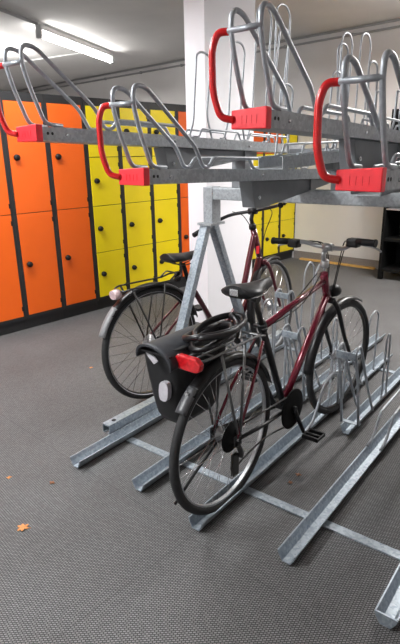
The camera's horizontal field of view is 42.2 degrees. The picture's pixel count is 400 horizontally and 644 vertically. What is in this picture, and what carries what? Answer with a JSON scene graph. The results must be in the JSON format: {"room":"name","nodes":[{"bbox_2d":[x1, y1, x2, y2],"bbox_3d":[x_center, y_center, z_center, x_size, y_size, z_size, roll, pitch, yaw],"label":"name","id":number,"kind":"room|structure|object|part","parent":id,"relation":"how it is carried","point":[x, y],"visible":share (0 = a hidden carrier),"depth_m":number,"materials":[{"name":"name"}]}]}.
{"room":"bicycle parking room","nodes":[
{"label":"bicycle parking room","id":0,"kind":"room"},
{"bbox_2d":[0,257,399,643],"bbox_3d":[-2.271,0.020,5.127,14.000,0.100,9.220,15,24,41],"label":"floor","id":1,"kind":"structure","parent":0,"point":[101,559],"depth_m":2.29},
{"bbox_2d":[0,123,26,335],"bbox_3d":[-1.901,-0.889,4.469,0.544,2.020,0.398,15,24,41],"label":"locker","id":2,"kind":"object","parent":1,"relation":"on","point":[13,317],"visible":1,"depth_m":4.51,"materials":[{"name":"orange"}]},
{"bbox_3d":[-1.744,-1.308,4.173,0.014,0.904,0.344,15,24,41],"label":"door","id":3,"kind":"part","parent":2,"relation":"part of","materials":[{"name":"orange metal"}]},
{"bbox_3d":[-1.728,-0.442,4.452,0.014,0.904,0.344,15,24,41],"label":"door","id":4,"kind":"part","parent":2,"relation":"part of","materials":[{"name":"orange metal"}]},
{"bbox_2d":[17,524,30,530],"bbox_3d":[-0.750,0.875,2.208,0.063,0.005,0.046,4,18,14],"label":"leaf","id":5,"kind":"object","parent":1,"relation":"on","point":[22,527],"visible":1,"depth_m":2.21,"materials":[{"name":"orange plant"}]},
{"bbox_2d":[0,91,64,328],"bbox_3d":[-1.629,-0.983,4.747,0.544,2.020,0.398,15,24,41],"label":"locker","id":6,"kind":"object","parent":1,"relation":"on","point":[28,164],"visible":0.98,"depth_m":4.59,"materials":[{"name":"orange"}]},
{"bbox_3d":[-1.531,-1.380,4.350,0.040,0.052,0.052,15,24,41],"label":"knob","id":7,"kind":"part","parent":6,"relation":"part of","materials":[{"name":"black plastic"}]},
{"bbox_3d":[-1.472,-1.403,4.451,0.014,0.904,0.344,15,24,41],"label":"door","id":8,"kind":"part","parent":6,"relation":"part of","materials":[{"name":"orange metal"}]},
{"bbox_3d":[-1.456,-0.537,4.730,0.014,0.904,0.344,15,24,41],"label":"door","id":9,"kind":"part","parent":6,"relation":"part of","materials":[{"name":"orange metal"}]},
{"bbox_2d":[43,94,97,318],"bbox_3d":[-1.357,-1.078,5.024,0.544,2.020,0.398,15,24,41],"label":"locker","id":10,"kind":"object","parent":1,"relation":"on","point":[68,162],"visible":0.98,"depth_m":4.87,"materials":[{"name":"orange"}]},
{"bbox_3d":[-1.259,-1.474,4.628,0.040,0.052,0.052,15,24,41],"label":"knob","id":11,"kind":"part","parent":10,"relation":"part of","materials":[{"name":"black plastic"}]},
{"bbox_3d":[-1.201,-1.497,4.728,0.014,0.904,0.344,15,24,41],"label":"door","id":12,"kind":"part","parent":10,"relation":"part of","materials":[{"name":"orange metal"}]},
{"bbox_3d":[-1.184,-0.631,5.007,0.014,0.904,0.344,15,24,41],"label":"door","id":13,"kind":"part","parent":10,"relation":"part of","materials":[{"name":"orange metal"}]},
{"bbox_2d":[82,97,127,309],"bbox_3d":[-1.085,-1.173,5.302,0.544,2.020,0.398,15,24,41],"label":"locker","id":14,"kind":"object","parent":1,"relation":"on","point":[106,196],"visible":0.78,"depth_m":5.16,"materials":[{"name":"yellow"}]},
{"bbox_3d":[-0.933,-1.808,4.936,0.014,0.449,0.344,15,24,41],"label":"door","id":15,"kind":"part","parent":14,"relation":"part of","materials":[{"name":"yellow metal"}]},
{"bbox_3d":[-0.924,-1.375,5.076,0.014,0.449,0.344,15,24,41],"label":"door","id":16,"kind":"part","parent":14,"relation":"part of","materials":[{"name":"yellow metal"}]},
{"bbox_3d":[-0.916,-0.942,5.215,0.014,0.449,0.344,15,24,41],"label":"door","id":17,"kind":"part","parent":14,"relation":"part of","materials":[{"name":"yellow metal"}]},
{"bbox_3d":[-0.908,-0.509,5.355,0.014,0.449,0.344,15,24,41],"label":"door","id":18,"kind":"part","parent":14,"relation":"part of","materials":[{"name":"yellow metal"}]},
{"bbox_2d":[117,100,155,297],"bbox_3d":[-0.813,-1.267,5.580,0.544,2.020,0.398,15,24,41],"label":"locker","id":19,"kind":"object","parent":1,"relation":"on","point":[137,200],"visible":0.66,"depth_m":5.46,"materials":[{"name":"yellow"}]},
{"bbox_3d":[-0.661,-1.903,5.214,0.014,0.449,0.344,15,24,41],"label":"door","id":20,"kind":"part","parent":19,"relation":"part of","materials":[{"name":"yellow metal"}]},
{"bbox_3d":[-0.653,-1.470,5.353,0.014,0.449,0.344,15,24,41],"label":"door","id":21,"kind":"part","parent":19,"relation":"part of","materials":[{"name":"yellow metal"}]},
{"bbox_3d":[-0.644,-1.037,5.493,0.014,0.449,0.344,15,24,41],"label":"door","id":22,"kind":"part","parent":19,"relation":"part of","materials":[{"name":"yellow metal"}]},
{"bbox_3d":[-0.636,-0.604,5.632,0.014,0.449,0.344,15,24,41],"label":"door","id":23,"kind":"part","parent":19,"relation":"part of","materials":[{"name":"yellow metal"}]},
{"bbox_2d":[148,102,180,293],"bbox_3d":[-0.541,-1.362,5.857,0.544,2.020,0.398,15,24,41],"label":"locker","id":24,"kind":"object","parent":1,"relation":"on","point":[165,197],"visible":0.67,"depth_m":5.74,"materials":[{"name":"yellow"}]},
{"bbox_3d":[-0.389,-1.998,5.492,0.014,0.449,0.344,15,24,41],"label":"door","id":25,"kind":"part","parent":24,"relation":"part of","materials":[{"name":"yellow metal"}]},
{"bbox_3d":[-0.381,-1.565,5.631,0.014,0.449,0.344,15,24,41],"label":"door","id":26,"kind":"part","parent":24,"relation":"part of","materials":[{"name":"yellow metal"}]},
{"bbox_3d":[-0.372,-1.132,5.771,0.014,0.449,0.344,15,24,41],"label":"door","id":27,"kind":"part","parent":24,"relation":"part of","materials":[{"name":"yellow metal"}]},
{"bbox_3d":[-0.364,-0.699,5.910,0.014,0.449,0.344,15,24,41],"label":"door","id":28,"kind":"part","parent":24,"relation":"part of","materials":[{"name":"yellow metal"}]},
{"bbox_2d":[176,104,189,286],"bbox_3d":[-0.269,-1.456,6.135,0.544,2.020,0.398,15,24,41],"label":"locker","id":29,"kind":"object","parent":1,"relation":"on","point":[180,109],"visible":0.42,"depth_m":5.93,"materials":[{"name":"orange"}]},
{"bbox_3d":[-0.113,-1.876,5.839,0.014,0.904,0.344,15,24,41],"label":"door","id":30,"kind":"part","parent":29,"relation":"part of","materials":[{"name":"orange metal"}]},
{"bbox_3d":[-0.096,-1.010,6.118,0.014,0.904,0.344,15,24,41],"label":"door","id":31,"kind":"part","parent":29,"relation":"part of","materials":[{"name":"orange metal"}]},
{"bbox_2d":[183,0,254,322],"bbox_3d":[0.192,-1.484,4.644,0.220,2.970,0.650,15,24,41],"label":"pillar","id":32,"kind":"object","parent":1,"relation":"on","point":[202,18],"depth_m":4.43,"materials":[{"name":"white paint"}]},
{"bbox_2d":[102,148,399,559],"bbox_3d":[0.969,-0.136,2.769,2.257,1.525,2.055,12,22,36],"label":"bicycle rack","id":33,"kind":"object","parent":1,"relation":"on","point":[212,195],"visible":0.68,"depth_m":3.01,"materials":[{"name":"metal"}]},
{"bbox_2d":[0,3,302,187],"bbox_3d":[-0.036,-1.185,2.590,0.174,1.019,2.122,12,21,36],"label":"tray","id":34,"kind":"object","parent":33,"relation":"on","point":[165,154],"visible":0.74,"depth_m":2.40,"materials":[{"name":"metal"}]},
{"bbox_3d":[-0.712,-0.806,1.889,0.075,0.252,0.029,0,18,3],"label":"handle","id":35,"kind":"part","parent":34,"relation":"part of","materials":[{"name":"red paint"}]},
{"bbox_3d":[0.056,-0.856,2.773,0.070,0.123,0.819,12,21,36],"label":"support arm","id":36,"kind":"part","parent":34,"relation":"part of","materials":[{"name":"grey metal"}]},
{"bbox_2d":[70,298,295,467],"bbox_3d":[0.084,0.202,3.430,0.102,0.496,2.350,12,22,36],"label":"channel","id":37,"kind":"object","parent":33,"relation":"attached to","point":[89,453],"visible":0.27,"depth_m":2.91,"materials":[{"name":"silver metal"}]},
{"bbox_2d":[99,203,292,398],"bbox_3d":[0.111,-0.212,3.585,1.859,1.194,0.564,-12,21,-30],"label":"bicycle","id":38,"kind":"object","parent":37,"relation":"on","point":[133,294],"visible":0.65,"depth_m":3.30,"materials":[{"name":"red paint"}]},
{"bbox_2d":[109,289,121,299],"bbox_3d":[-0.492,-0.158,3.016,0.042,0.063,0.082,-16,23,-39],"label":"light","id":39,"kind":"object","parent":38,"relation":"on","point":[116,294],"depth_m":3.00,"materials":[{"name":"white plastic"}]},
{"bbox_3d":[-0.107,-0.387,3.311,0.223,0.046,0.080,-16,23,-39],"label":"saddle rail","id":40,"kind":"part","parent":38,"relation":"part of","materials":[{"name":"grey metal"}]},
{"bbox_3d":[-0.083,-0.298,3.361,0.087,0.176,0.045,-16,23,-39],"label":"seat post","id":41,"kind":"part","parent":38,"relation":"part of","materials":[{"name":"black plastic"}]},
{"bbox_3d":[0.304,-0.306,3.726,0.426,0.729,0.046,-16,23,-39],"label":"frame","id":42,"kind":"part","parent":38,"relation":"part of","materials":[{"name":"red paint"}]},
{"bbox_3d":[0.371,-0.731,3.668,0.063,0.148,0.068,4,17,33],"label":"stem","id":43,"kind":"part","parent":38,"relation":"part of","materials":[{"name":"black plastic"}]},
{"bbox_3d":[-0.086,-0.082,3.218,0.056,0.985,0.480,12,22,36],"label":"leg","id":44,"kind":"part","parent":33,"relation":"part of","materials":[{"name":"grey metal"}]},
{"bbox_3d":[0.070,-0.618,3.245,0.105,0.015,0.150,12,22,36],"label":"head plate","id":45,"kind":"part","parent":33,"relation":"part of","materials":[{"name":"metal"}]},
{"bbox_3d":[0.074,-0.727,3.205,0.070,0.215,0.090,12,22,36],"label":"post","id":46,"kind":"part","parent":33,"relation":"part of","materials":[{"name":"metal"}]},
{"bbox_3d":[0.231,-0.212,3.606,0.056,0.985,0.510,12,22,36],"label":"leg","id":47,"kind":"part","parent":33,"relation":"part of","materials":[{"name":"grey metal"}]},
{"bbox_2d":[96,32,371,207],"bbox_3d":[0.362,-1.026,2.466,0.174,0.923,2.122,12,21,36],"label":"tray","id":48,"kind":"object","parent":33,"relation":"on","point":[259,188],"visible":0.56,"depth_m":2.04,"materials":[{"name":"metal"}]},
{"bbox_3d":[-0.313,-0.616,1.775,0.075,0.252,0.029,0,18,3],"label":"handle","id":49,"kind":"part","parent":48,"relation":"part of","materials":[{"name":"red paint"}]},
{"bbox_3d":[0.455,-0.666,2.658,0.070,0.123,0.819,12,21,36],"label":"support arm","id":50,"kind":"part","parent":48,"relation":"part of","materials":[{"name":"grey metal"}]},
{"bbox_2d":[132,261,342,491],"bbox_3d":[0.422,0.117,3.192,0.102,0.789,2.350,12,22,36],"label":"channel","id":51,"kind":"object","parent":33,"relation":"attached to","point":[159,469],"visible":0.68,"depth_m":3.19,"materials":[{"name":"silver metal"}]},
{"bbox_3d":[0.508,-0.165,3.223,0.096,0.035,0.008,12,22,36],"label":"clamp plate","id":52,"kind":"part","parent":51,"relation":"part of","materials":[{"name":"grey metal"}]},
{"bbox_2d":[209,0,399,191],"bbox_3d":[0.738,-1.001,2.223,0.174,0.876,2.122,12,21,36],"label":"tray","id":53,"kind":"object","parent":33,"relation":"on","point":[365,143],"visible":0.82,"depth_m":1.58,"materials":[{"name":"metal"}]},
{"bbox_3d":[0.063,-0.706,1.497,0.075,0.252,0.029,0,18,3],"label":"handle","id":54,"kind":"part","parent":53,"relation":"part of","materials":[{"name":"red paint"}]},
{"bbox_3d":[0.831,-0.757,2.380,0.070,0.123,0.819,12,21,36],"label":"support arm","id":55,"kind":"part","parent":53,"relation":"part of","materials":[{"name":"grey metal"}]},
{"bbox_2d":[258,42,377,190],"bbox_3d":[0.946,-1.101,2.814,0.174,0.692,2.122,12,24,36],"label":"tray","id":56,"kind":"object","parent":33,"relation":"on","point":[330,157],"visible":0.38,"depth_m":2.30,"materials":[{"name":"metal"}]},
{"bbox_3d":[0.862,-0.825,2.824,0.070,0.123,0.819,12,24,36],"label":"support arm","id":57,"kind":"part","parent":56,"relation":"part of","materials":[{"name":"grey metal"}]},
{"bbox_2d":[282,317,385,401],"bbox_3d":[1.020,0.082,3.671,0.112,0.540,1.632,12,22,36],"label":"channel","id":58,"kind":"object","parent":33,"relation":"attached to","point":[289,334],"visible":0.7,"depth_m":3.29,"materials":[{"name":"silver metal"}]},
{"bbox_3d":[0.519,0.074,2.994,0.104,0.040,0.008,12,22,36],"label":"clamp plate","id":59,"kind":"part","parent":58,"relation":"part of","materials":[{"name":"silver metal"}]},
{"bbox_2d":[277,388,399,564],"bbox_3d":[1.046,0.537,2.837,0.082,0.186,2.350,12,22,36],"label":"channel","id":60,"kind":"object","parent":33,"relation":"attached to","point":[294,544],"visible":1,"depth_m":2.36,"materials":[{"name":"silver metal"}]},
{"bbox_2d":[313,49,399,191],"bbox_3d":[0.997,-0.886,1.995,0.174,0.923,2.122,12,21,36],"label":"tray","id":61,"kind":"object","parent":33,"relation":"on","point":[358,178],"visible":1,"depth_m":1.29,"materials":[{"name":"metal"}]},
{"bbox_3d":[0.321,-0.476,1.303,0.075,0.252,0.029,0,18,3],"label":"handle","id":62,"kind":"part","parent":61,"relation":"part of","materials":[{"name":"red paint"}]},
{"bbox_2d":[350,161,399,196],"bbox_3d":[1.263,-0.954,2.604,0.174,0.668,2.122,12,24,36],"label":"tray","id":63,"kind":"object","parent":33,"relation":"on","point":[352,193],"visible":0.22,"depth_m":1.94,"materials":[{"name":"metal"}]},
{"bbox_2d":[374,563,399,628],"bbox_3d":[1.330,0.686,2.587,0.078,0.045,2.353,12,22,36],"label":"channel","id":64,"kind":"object","parent":33,"relation":"attached to","point":[387,610],"visible":1,"depth_m":1.77,"materials":[{"name":"silver metal"}]},
{"bbox_2d":[252,131,263,267],"bbox_3d":[0.547,-1.740,6.968,0.544,2.020,0.398,15,24,41],"label":"locker","id":65,"kind":"object","parent":1,"relation":"on","point":[258,218],"visible":0.07,"depth_m":7.00,"materials":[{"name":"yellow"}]},
{"bbox_3d":[0.724,-1.077,7.021,0.014,0.449,0.344,15,24,41],"label":"door","id":66,"kind":"part","parent":65,"relation":"part of","materials":[{"name":"yellow metal"}]},
{"bbox_3d":[0.715,-1.510,6.881,0.014,0.449,0.344,15,24,41],"label":"door","id":67,"kind":"part","parent":65,"relation":"part of","materials":[{"name":"yellow metal"}]},
{"bbox_3d":[0.707,-1.943,6.742,0.014,0.449,0.344,15,24,41],"label":"door","id":68,"kind":"part","parent":65,"relation":"part of","materials":[{"name":"yellow metal"}]},
{"bbox_3d":[0.699,-2.376,6.602,0.014,0.449,0.344,15,24,41],"label":"door","id":69,"kind":"part","parent":65,"relation":"part of","materials":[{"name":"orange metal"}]},
{"bbox_2d":[262,132,281,258],"bbox_3d":[0.819,-1.835,7.245,0.544,2.020,0.398,15,24,41],"label":"locker","id":70,"kind":"object","parent":1,"relation":"on","point":[269,249],"visible":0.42,"depth_m":7.24,"materials":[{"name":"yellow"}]},
{"bbox_3d":[0.996,-1.172,7.298,0.014,0.449,0.344,15,24,41],"label":"door","id":71,"kind":"part","parent":70,"relation":"part of","materials":[{"name":"yellow metal"}]},
{"bbox_3d":[0.987,-1.605,7.159,0.014,0.449,0.344,15,24,41],"label":"door","id":72,"kind":"part","parent":70,"relation":"part of","materials":[{"name":"yellow metal"}]},
{"bbox_3d":[0.971,-2.471,6.880,0.014,0.449,0.344,15,24,41],"label":"door","id":73,"kind":"part","parent":70,"relation":"part of","materials":[{"name":"orange metal"}]},
{"bbox_2d":[277,134,297,259],"bbox_3d":[1.091,-1.929,7.523,0.544,2.020,0.398,15,24,41],"label":"locker","id":74,"kind":"object","parent":1,"relation":"on","point":[287,212],"visible":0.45,"depth_m":7.52,"materials":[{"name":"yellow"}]},
{"bbox_3d":[1.268,-1.266,7.576,0.014,0.449,0.344,15,24,41],"label":"door","id":75,"kind":"part","parent":74,"relation":"part of","materials":[{"name":"yellow metal"}]},
{"bbox_3d":[1.259,-1.699,7.436,0.014,0.449,0.344,15,24,41],"label":"door","id":76,"kind":"part","parent":74,"relation":"part of","materials":[{"name":"yellow metal"}]},
{"bbox_3d":[1.243,-2.565,7.157,0.014,0.449,0.344,15,24,41],"label":"door","id":77,"kind":"part","parent":74,"relation":"part of","materials":[{"name":"yellow metal"}]},
{"bbox_2d":[188,310,392,530],"bbox_3d":[0.699,0.337,2.973,0.109,0.496,2.350,12,22,36],"label":"channel","id":78,"kind":"object","parent":1,"relation":"on","point":[277,450],"visible":0.67,"depth_m":2.81,"materials":[{"name":"silver metal"}]},
{"bbox_2d":[169,237,381,514],"bbox_3d":[0.455,0.149,2.557,0.583,1.100,1.804,13,23,37],"label":"bicycle","id":79,"kind":"object","parent":78,"relation":"on","point":[290,401],"visible":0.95,"depth_m":2.34,"materials":[{"name":"rubber"},{"name":"maroon lacquer"},{"name":"dark metal"}]},
{"bbox_2d":[136,321,234,422],"bbox_3d":[-0.051,0.206,2.144,0.217,0.365,0.435,13,23,37],"label":"pannier","id":80,"kind":"object","parent":79,"relation":"hanging from","point":[169,383],"visible":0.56,"depth_m":2.02,"materials":[{"name":"black plastic"}]},
{"bbox_2d":[176,353,203,372],"bbox_3d":[-0.043,0.151,1.902,0.129,0.056,0.028,13,23,37],"label":"light","id":81,"kind":"object","parent":79,"relation":"attached to","point":[186,362],"depth_m":1.88,"materials":[{"name":"red plastic"}]},
{"bbox_2d":[182,312,246,352],"bbox_3d":[0.058,0.035,2.025,0.211,0.110,0.285,13,23,37],"label":"lock","id":82,"kind":"object","parent":79,"relation":"attached to","point":[222,331],"visible":1,"depth_m":1.99,"materials":[{"name":"black paint"}]},
{"bbox_3d":[0.250,-0.048,2.236,0.040,0.170,0.094,13,23,37],"label":"seat post","id":83,"kind":"part","parent":79,"relation":"part of","materials":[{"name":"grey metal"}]},
{"bbox_3d":[0.287,0.489,2.365,0.010,0.205,0.499,13,23,37],"label":"chain","id":84,"kind":"part","parent":79,"relation":"part of","materials":[{"name":"grey metal"}]},
{"bbox_3d":[0.487,0.095,2.580,0.042,0.612,0.649,13,23,37],"label":"frame","id":85,"kind":"part","parent":79,"relation":"part of","materials":[{"name":"paint"}]},
{"bbox_3d":[0.641,-0.340,2.645,0.050,0.120,0.074,17,25,40],"label":"stem","id":86,"kind":"part","parent":79,"relation":"part of","materials":[{"name":"grey metal"}]},
{"bbox_2d":[330,284,341,296],"bbox_3d":[0.711,-0.165,2.782,0.068,0.067,0.083,15,24,41],"label":"lamp","id":87,"kind":"object","parent":79,"relation":"attached to","point":[335,289],"depth_m":2.76,"materials":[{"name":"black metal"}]},
{"bbox_3d":[0.807,-0.357,2.483,0.132,0.040,0.031,11,21,33],"label":"brake lever","id":88,"kind":"part","parent":79,"relation":"part of","materials":[{"name":"grey metal"}]},
{"bbox_2d":[336,333,399,434],"bbox_3d":[1.255,0.180,3.352,0.112,0.540,1.632,12,22,36],"label":"channel","id":89,"kind":"object","parent":1,"relation":"on","point":[355,419],"visible":1,"depth_m":2.95,"materials":[{"name":"silver metal"}]},
{"bbox_3d":[0.754,0.172,2.675,0.104,0.040,0.008,12,22,36],"label":"clamp plate","id":90,"kind":"part","parent":89,"relation":"part of","materials":[{"name":"silver metal"}]},
{"bbox_3d":[0.846,0.564,2.916,0.112,0.004,0.030,12,22,36],"label":"cross plate","id":91,"kind":"part","parent":89,"relation":"part of","materials":[{"name":"silver metal"}]},
{"bbox_2d":[377,109,399,278],"bbox_3d":[2.698,-1.419,5.957,1.000,1.950,0.454,15,24,41],"label":"shelf unit","id":92,"kind":"object","parent":1,"relation":"on","point":[389,258],"visible":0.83,"depth_m":6.37,"materials":[{"name":"black"}]},
{"bbox_3d":[2.710,-0.599,6.218,0.940,0.030,0.420,15,24,41],"label":"shelf","id":93,"kind":"part","parent":92,"relation":"part of","materials":[{"name":"black"}]},
{"bbox_3d":[2.703,-0.951,6.104,0.940,0.030,0.420,15,24,41],"label":"shelf","id":94,"kind":"part","parent":92,"relation":"part of","materials":[{"name":"black"}]},
{"bbox_3d":[2.695,-1.296,5.991,0.938,0.015,0.425,15,24,41],"label":"shelf","id":95,"kind":"part","parent":92,"relation":"part of","materials":[{"name":"grey"}]},
{"bbox_3d":[2.843,-1.517,6.091,0.940,1.850,0.020,15,24,41],"label":"panel","id":96,"kind":"part","parent":92,"relation":"part of","materials":[{"name":"black"}]},
{"bbox_2d":[0,0,399,90],"bbox_3d":[-2.326,-2.901,4.186,14.000,0.100,9.220,15,24,41],"label":"ceiling","id":97,"kind":"structure","parent":0,"point":[138,33],"depth_m":6.20,"materials":[{"name":"white paint"}]},
{"bbox_2d":[0,8,37,24],"bbox_3d":[-2.078,-3.147,5.161,0.036,0.036,1.580,4,19,16],"label":"cable conduit","id":98,"kind":"object","parent":97,"relation":"attached to","point":[1,9],"visible":1,"depth_m":5.55,"materials":[{"name":"grey metal"}]},
{"bbox_2d":[24,51,93,61],"bbox_3d":[-2.626,-4.095,8.110,2.851,0.020,0.026,9,20,29],"label":"cable conduit","id":99,"kind":"object","parent":97,"relation":"attached to","point":[93,51],"visible":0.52,"depth_m":7.83,"materials":[{"name":"white"}]},
{"bbox_2d":[35,24,113,63],"bbox_3d":[-1.576,-3.613,6.781,0.070,0.165,1.916,4,19,16],"label":"fluorescent light","id":100,"kind":"object","parent":97,"relation":"attached to","point":[40,28],"visible":1,"depth_m":6.56,"materials":[{"name":"white plastic"}]},
{"bbox_2d":[18,21,399,260],"bbox_3d":[0.887,-2.549,7.908,14.000,3.170,0.150,15,24,41],"label":"wall","id":101,"kind":"structure","parent":0,"point":[333,224],"depth_m":7.12,"materials":[{"name":"paint"}]},
{"bbox_2d":[12,18,399,91],"bbox_3d":[0.789,-3.923,7.385,13.960,0.028,0.032,15,24,41],"label":"cable conduit","id":102,"kind":"object","parent":101,"relation":"attached to","point":[398,19],"visible":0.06,"depth_m":7.11,"materials":[{"name":"grey"}]},
{"bbox_2d":[25,25,399,92],"bbox_3d":[0.798,-3.859,7.415,13.960,0.040,0.037,15,24,41],"label":"cable conduit","id":103,"kind":"object","parent":101,"relation":"attached to","point":[397,26],"visible":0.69,"depth_m":7.21,"materials":[{"name":"grey"}]},
{"bbox_2d":[294,250,378,268],"bbox_3d":[3.700,-0.410,5.761,6.240,0.115,0.018,15,24,41],"label":"baseboard","id":104,"kind":"structure","parent":101,"relation":"attached to","point":[297,254],"depth_m":7.28,"materials":[{"name":"wood"}]},
{"bbox_2d":[299,258,374,269],"bbox_3d":[1.911,-0.828,7.314,1.150,0.022,0.055,15,24,41],"label":"trim","id":105,"kind":"structure","parent":101,"relation":"attached to","point":[306,259],"depth_m":7.21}
]}

